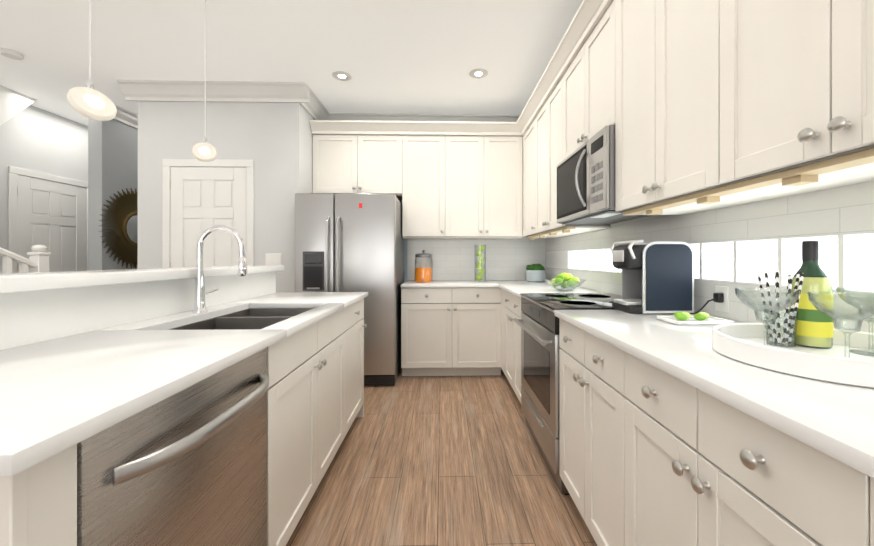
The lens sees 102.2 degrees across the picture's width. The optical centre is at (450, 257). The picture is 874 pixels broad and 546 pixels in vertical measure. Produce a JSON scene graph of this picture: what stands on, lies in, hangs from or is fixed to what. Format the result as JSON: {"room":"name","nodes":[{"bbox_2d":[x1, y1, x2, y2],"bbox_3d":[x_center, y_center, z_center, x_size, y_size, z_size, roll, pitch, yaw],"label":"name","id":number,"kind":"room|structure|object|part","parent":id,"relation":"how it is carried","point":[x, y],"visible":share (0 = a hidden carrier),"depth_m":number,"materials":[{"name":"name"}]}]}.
{"room":"kitchen","nodes":[
{"label":"kitchen","id":0,"kind":"room"},
{"bbox_2d":[0,85,36,125],"bbox_3d":[-4.265,-0.227,0.410,0.209,2.800,6.400,0,0,-1],"label":"wall","id":1,"kind":"structure","parent":0,"point":[13,103],"depth_m":3.39,"materials":[{"name":"white paint"}]},
{"bbox_2d":[0,105,87,272],"bbox_3d":[-4.488,-0.225,2.156,0.150,2.800,9.900,0,0,-1],"label":"wall","id":2,"kind":"structure","parent":0,"point":[34,138],"depth_m":3.81,"materials":[{"name":"grey paint"}]},
{"bbox_2d":[8,166,87,272],"bbox_3d":[-4.462,0.125,3.956,0.048,2.104,0.840,0,0,-1],"label":"door","id":3,"kind":"structure","parent":2,"relation":"attached to","point":[50,215],"depth_m":3.91,"materials":[{"name":"white wood"}]},
{"bbox_2d":[88,104,137,269],"bbox_3d":[-3.703,-0.221,5.300,0.230,2.800,3.350,0,0,-1],"label":"wall","id":4,"kind":"structure","parent":0,"point":[112,155],"depth_m":3.80,"materials":[{"name":"grey paint"}]},
{"bbox_3d":[-3.623,-0.333,4.097,0.048,0.938,0.940,0,0,-1],"label":"sunburst mirror","id":5,"kind":"part","parent":4,"relation":"part of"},
{"bbox_2d":[0,272,275,349],"bbox_3d":[-1.344,0.634,1.430,0.180,1.080,2.300,0,0,-1],"label":"wall","id":6,"kind":"structure","parent":0,"point":[30,317],"depth_m":1.27,"materials":[{"name":"white paint"}]},
{"bbox_2d":[0,265,283,292],"bbox_3d":[-1.369,0.073,1.420,0.330,0.042,2.380,0,0,-1],"label":"half wall cap","id":7,"kind":"object","parent":6,"relation":"on","point":[21,282],"visible":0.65,"depth_m":1.26,"materials":[{"name":"white stone"}]},
{"bbox_2d":[138,101,313,292],"bbox_3d":[-2.200,-0.223,3.744,1.500,2.800,0.835,0,0,-1],"label":"wall","id":8,"kind":"structure","parent":0,"point":[274,141],"depth_m":3.33,"materials":[{"name":"grey paint"}]},
{"bbox_2d":[162,159,253,267],"bbox_3d":[-2.280,0.124,3.330,0.840,2.104,0.048,0,0,-1],"label":"door","id":9,"kind":"structure","parent":8,"relation":"attached to","point":[199,198],"depth_m":3.31,"materials":[{"name":"white wood"}]},
{"bbox_2d":[266,253,281,264],"bbox_3d":[-1.675,0.016,3.334,0.150,0.120,0.009,0,0,-1],"label":"switch plate","id":10,"kind":"object","parent":8,"relation":"attached to","point":[273,258],"visible":0.81,"depth_m":3.33,"materials":[{"name":"white plastic"}]},
{"bbox_2d":[117,80,519,121],"bbox_3d":[-0.965,-1.547,3.650,4.165,0.150,0.785,0,0,-1],"label":"crown molding","id":11,"kind":"structure","parent":8,"relation":"attached to","point":[306,98],"depth_m":3.29,"materials":[{"name":"white wood"}]},
{"bbox_2d":[309,120,404,196],"bbox_3d":[-0.980,-1.040,3.864,0.936,0.734,0.346,0,0,-1],"label":"upper cabinet","id":12,"kind":"object","parent":8,"relation":"attached to","point":[350,156],"depth_m":3.69,"materials":[{"name":"white wood"}]},
{"bbox_2d":[0,0,582,125],"bbox_3d":[-1.653,-1.675,2.225,6.100,0.100,9.900,0,0,-1],"label":"ceiling","id":13,"kind":"structure","parent":0,"point":[411,56],"depth_m":2.72,"materials":[{"name":"white paint"}]},
{"bbox_2d":[0,47,23,60],"bbox_3d":[-3.467,-1.606,2.782,0.130,0.036,0.130,0,0,-1],"label":"smoke detector","id":14,"kind":"object","parent":13,"relation":"attached to","point":[11,54],"visible":1,"depth_m":2.76,"materials":[{"name":"white plastic"}]},
{"bbox_2d":[67,0,116,120],"bbox_3d":[-1.460,-1.089,1.425,0.138,1.073,0.142,0,0,-1],"label":"pendant light","id":15,"kind":"object","parent":13,"relation":"hanging from","point":[88,101],"visible":1,"depth_m":1.42,"materials":[{"name":"white glass"}]},
{"bbox_3d":[-1.444,-0.621,1.422,0.065,0.070,0.070,0,0,-1],"label":"bulb","id":16,"kind":"part","parent":15,"relation":"part of","materials":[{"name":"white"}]},
{"bbox_2d":[192,0,216,161],"bbox_3d":[-1.483,-1.099,2.133,0.127,1.050,0.120,0,0,-1],"label":"pendant light","id":17,"kind":"object","parent":13,"relation":"hanging from","point":[204,151],"visible":1,"depth_m":2.11,"materials":[{"name":"white glass"}]},
{"bbox_3d":[-1.478,-0.635,2.117,0.062,0.060,0.058,0,0,-1],"label":"bulb","id":18,"kind":"part","parent":17,"relation":"part of","materials":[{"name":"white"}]},
{"bbox_2d":[332,71,351,80],"bbox_3d":[-0.970,-1.620,3.142,0.169,0.006,0.169,0,0,-10],"label":"recessed light","id":19,"kind":"object","parent":13,"relation":"in","point":[339,75],"depth_m":3.14,"materials":[{"name":"white"}]},
{"bbox_2d":[469,68,487,78],"bbox_3d":[0.246,-1.620,3.101,0.169,0.006,0.169,0,0,-25],"label":"recessed light","id":20,"kind":"object","parent":13,"relation":"in","point":[478,73],"depth_m":3.09,"materials":[{"name":"white"}]},
{"bbox_2d":[286,368,596,545],"bbox_3d":[-1.653,1.205,2.222,6.100,0.060,9.900,0,0,-1],"label":"floor","id":21,"kind":"structure","parent":0,"point":[438,460],"depth_m":1.87,"materials":[{"name":"brown wood"}]},
{"bbox_2d":[0,245,50,272],"bbox_3d":[-3.693,-0.307,0.431,0.925,2.960,4.933,0,0,-1],"label":"stair railing","id":22,"kind":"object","parent":21,"relation":"on","point":[37,260],"depth_m":2.80,"materials":[{"name":"white wood"}]},
{"bbox_2d":[0,297,366,545],"bbox_3d":[-0.897,0.729,1.536,0.713,0.889,2.142,0,0,-1],"label":"kitchen island","id":23,"kind":"object","parent":21,"relation":"on","point":[225,424],"depth_m":0.89,"materials":[{"name":"white paint"}]},
{"bbox_2d":[77,347,268,545],"bbox_3d":[-0.857,0.728,0.862,0.666,0.882,0.609,0,0,-1],"label":"dishwasher","id":24,"kind":"object","parent":23,"relation":"in","point":[188,466],"depth_m":0.79,"materials":[{"name":"grey metal"}]},
{"bbox_2d":[0,293,367,480],"bbox_3d":[-0.923,0.269,1.543,0.663,0.030,2.196,0,0,-1],"label":"island countertop","id":25,"kind":"structure","parent":23,"relation":"on","point":[53,391],"depth_m":0.82,"materials":[{"name":"white stone"}]},
{"bbox_2d":[188,225,246,312],"bbox_3d":[-1.092,0.049,1.712,0.248,0.410,0.152,0,0,-1],"label":"faucet","id":26,"kind":"object","parent":25,"relation":"on","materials":[{"name":"silver metal"}]},
{"bbox_2d":[160,305,315,328],"bbox_3d":[-0.909,0.383,1.621,0.456,0.223,0.756,0,0,-1],"label":"sink","id":27,"kind":"object","parent":25,"relation":"in","point":[252,316],"depth_m":1.69,"materials":[{"name":"grey metal"}]},
{"bbox_2d":[295,193,403,385],"bbox_3d":[-0.967,0.290,3.567,0.907,1.750,0.887,0,0,-1],"label":"fridge","id":28,"kind":"object","parent":21,"relation":"on","point":[349,242],"visible":0.62,"depth_m":3.19,"materials":[{"name":"silver metal"}]},
{"bbox_2d":[401,288,504,375],"bbox_3d":[0.005,0.732,3.746,0.990,0.889,0.625,0,0,-1],"label":"base cabinet","id":29,"kind":"object","parent":21,"relation":"on","point":[445,331],"depth_m":3.44,"materials":[{"name":"grey wood"}]},
{"bbox_2d":[401,280,496,287],"bbox_3d":[-0.010,0.272,3.731,0.962,0.030,0.646,0,0,-1],"label":"countertop","id":30,"kind":"structure","parent":29,"relation":"on","point":[409,283],"depth_m":3.42,"materials":[{"name":"white stone"}]},
{"bbox_2d":[415,250,432,281],"bbox_3d":[-0.290,0.086,3.751,0.192,0.340,0.224,0,0,-1],"label":"jar","id":31,"kind":"object","parent":30,"relation":"on","point":[422,274],"visible":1,"depth_m":3.70,"materials":[{"name":"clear glass"}]},
{"bbox_2d":[475,245,485,281],"bbox_3d":[0.319,0.056,3.801,0.124,0.400,0.124,0,0,-1],"label":"vase","id":32,"kind":"object","parent":30,"relation":"on","point":[481,260],"visible":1,"depth_m":3.78,"materials":[{"name":"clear glass"}]},
{"bbox_2d":[493,280,602,299],"bbox_3d":[0.795,0.271,3.289,0.646,0.030,1.569,0,0,-1],"label":"countertop","id":33,"kind":"structure","parent":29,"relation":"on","point":[514,287],"depth_m":3.01,"materials":[{"name":"white stone"}]},
{"bbox_2d":[525,264,545,281],"bbox_3d":[0.924,0.158,3.836,0.218,0.196,0.216,0,0,-1],"label":"plant pot","id":34,"kind":"object","parent":33,"relation":"on","point":[535,272],"visible":1,"depth_m":3.76,"materials":[{"name":"grey ceramic"}]},
{"bbox_2d":[544,273,585,290],"bbox_3d":[0.885,0.184,2.735,0.316,0.141,0.316,0,0,-1],"label":"fruit bowl","id":35,"kind":"object","parent":33,"relation":"on","point":[561,279],"visible":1,"depth_m":2.69,"materials":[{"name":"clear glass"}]},
{"bbox_2d":[505,292,556,402],"bbox_3d":[0.819,0.731,2.870,0.625,0.889,0.725,0,0,-1],"label":"base cabinet","id":36,"kind":"object","parent":21,"relation":"on","point":[512,305],"depth_m":2.84,"materials":[{"name":"grey wood"}]},
{"bbox_2d":[513,293,620,494],"bbox_3d":[0.794,0.712,2.122,0.696,0.927,0.760,0,0,-1],"label":"range","id":37,"kind":"object","parent":21,"relation":"on","point":[538,322],"visible":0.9,"depth_m":1.98,"materials":[{"name":"silver metal"}]},
{"bbox_2d":[559,320,608,545],"bbox_3d":[0.855,0.730,1.403,0.625,0.889,0.676,0,0,-1],"label":"base cabinet","id":38,"kind":"object","parent":21,"relation":"on","point":[583,360],"depth_m":1.41,"materials":[{"name":"grey wood"}]},
{"bbox_2d":[609,348,873,545],"bbox_3d":[0.869,0.729,0.822,0.625,0.889,0.718,0,0,-1],"label":"base cabinet","id":39,"kind":"object","parent":21,"relation":"on","point":[671,434],"depth_m":0.76,"materials":[{"name":"grey wood"}]},
{"bbox_2d":[554,310,873,483],"bbox_3d":[0.847,0.269,1.100,0.646,0.030,1.283,0,0,-1],"label":"countertop","id":40,"kind":"structure","parent":39,"relation":"on","point":[835,421],"depth_m":0.70,"materials":[{"name":"white stone"}]},
{"bbox_2d":[610,239,693,313],"bbox_3d":[0.947,0.085,1.686,0.303,0.338,0.204,0,0,-1],"label":"coffee maker","id":41,"kind":"object","parent":40,"relation":"on","point":[657,277],"visible":1,"depth_m":1.59,"materials":[{"name":"black plastic"}]},
{"bbox_2d":[657,312,733,324],"bbox_3d":[0.967,0.235,1.401,0.220,0.036,0.130,0,0,-1],"label":"plate","id":42,"kind":"object","parent":40,"relation":"on","point":[687,318],"visible":1,"depth_m":1.37,"materials":[{"name":"white ceramic"}]},
{"bbox_2d":[711,323,873,387],"bbox_3d":[0.915,0.226,0.870,0.436,0.054,0.436,0,0,-1],"label":"tray","id":43,"kind":"object","parent":40,"relation":"on","point":[745,343],"visible":0.71,"depth_m":0.81,"materials":[{"name":"white ceramic"}]},
{"bbox_2d":[757,270,803,346],"bbox_3d":[0.921,0.139,0.984,0.084,0.207,0.087,0,0,-1],"label":"cup","id":44,"kind":"object","parent":43,"relation":"on","point":[787,334],"visible":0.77,"depth_m":0.97,"materials":[{"name":"clear glass"}]},
{"bbox_2d":[789,241,832,348],"bbox_3d":[1.002,0.098,0.982,0.087,0.290,0.087,0,0,-1],"label":"bottle","id":45,"kind":"object","parent":43,"relation":"on","point":[814,327],"visible":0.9,"depth_m":0.95,"materials":[{"name":"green glass"}]},
{"bbox_2d":[399,135,524,281],"bbox_3d":[-0.176,-0.223,4.135,2.565,2.800,0.150,0,0,-1],"label":"wall","id":46,"kind":"structure","parent":0,"point":[405,260],"depth_m":4.05,"materials":[{"name":"grey paint"}]},
{"bbox_2d":[397,124,436,239],"bbox_3d":[-0.288,-0.815,3.881,0.566,1.185,0.346,0,0,-1],"label":"upper cabinet","id":47,"kind":"object","parent":46,"relation":"attached to","point":[419,202],"depth_m":3.72,"materials":[{"name":"white wood"}]},
{"bbox_2d":[407,237,545,279],"bbox_3d":[0.301,0.007,4.068,1.597,0.500,0.009,0,0,-1],"label":"backsplash","id":48,"kind":"structure","parent":46,"relation":"attached to","point":[505,259],"depth_m":4.06,"materials":[{"name":"tile"}]},
{"bbox_2d":[437,120,528,239],"bbox_3d":[0.331,-0.815,3.867,0.903,1.185,0.404,0,0,-1],"label":"upper cabinet","id":49,"kind":"object","parent":46,"relation":"attached to","point":[477,161],"depth_m":3.73,"materials":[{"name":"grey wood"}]},
{"bbox_3d":[1.262,-0.227,0.794,0.150,2.800,6.900,0,0,-1],"label":"wall","id":50,"kind":"structure","parent":0,"visible":0},
{"bbox_2d":[517,112,560,239],"bbox_3d":[0.913,-0.758,3.468,0.409,1.071,0.578,0,0,-1],"label":"upper cabinet","id":51,"kind":"object","parent":50,"relation":"attached to","point":[527,144],"depth_m":3.55,"materials":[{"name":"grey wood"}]},
{"bbox_2d":[537,76,609,235],"bbox_3d":[0.959,-0.759,2.872,0.346,1.071,0.846,0,0,-1],"label":"upper cabinet","id":52,"kind":"object","parent":50,"relation":"attached to","point":[549,114],"depth_m":2.81,"materials":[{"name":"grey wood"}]},
{"bbox_2d":[561,8,604,161],"bbox_3d":[0.977,-0.979,2.128,0.346,0.632,0.760,0,0,-1],"label":"upper cabinet","id":53,"kind":"object","parent":50,"relation":"attached to","point":[582,79],"depth_m":2.12,"materials":[{"name":"white wood"}]},
{"bbox_2d":[557,125,651,223],"bbox_3d":[0.925,-0.447,2.126,0.452,0.427,0.754,0,0,-1],"label":"microwave","id":54,"kind":"object","parent":53,"relation":"attached to","point":[586,182],"visible":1,"depth_m":1.98,"materials":[{"name":"silver metal"}]},
{"bbox_2d":[605,0,785,214],"bbox_3d":[0.994,-0.761,1.421,0.346,1.071,0.770,0,0,-1],"label":"upper cabinet","id":55,"kind":"object","parent":50,"relation":"attached to","point":[651,45],"depth_m":1.43,"materials":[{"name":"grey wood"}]},
{"bbox_2d":[546,181,873,332],"bbox_3d":[1.148,0.005,2.277,0.009,0.500,3.612,0,0,-1],"label":"backsplash","id":56,"kind":"structure","parent":50,"relation":"attached to","point":[847,208],"depth_m":1.40,"materials":[{"name":"tile"}]},
{"bbox_2d":[690,285,728,313],"bbox_3d":[1.117,0.186,1.526,0.088,0.133,0.113,0,0,-1],"label":"electrical outlet","id":57,"kind":"object","parent":56,"relation":"attached to","point":[720,299],"visible":0.96,"depth_m":1.50,"materials":[{"name":"white plastic"}]},
{"bbox_2d":[546,231,873,294],"bbox_3d":[1.149,0.015,2.277,0.007,0.180,3.612,0,0,-1],"label":"window","id":58,"kind":"structure","parent":56,"relation":"attached to","point":[846,260],"depth_m":1.30,"materials":[{"name":"white glass"}]},
{"bbox_2d":[697,0,873,195],"bbox_3d":[1.009,-0.761,0.810,0.346,1.071,0.684,0,0,-1],"label":"upper cabinet","id":59,"kind":"object","parent":50,"relation":"attached to","point":[703,105],"depth_m":0.91,"materials":[{"name":"white wood"}]}
]}

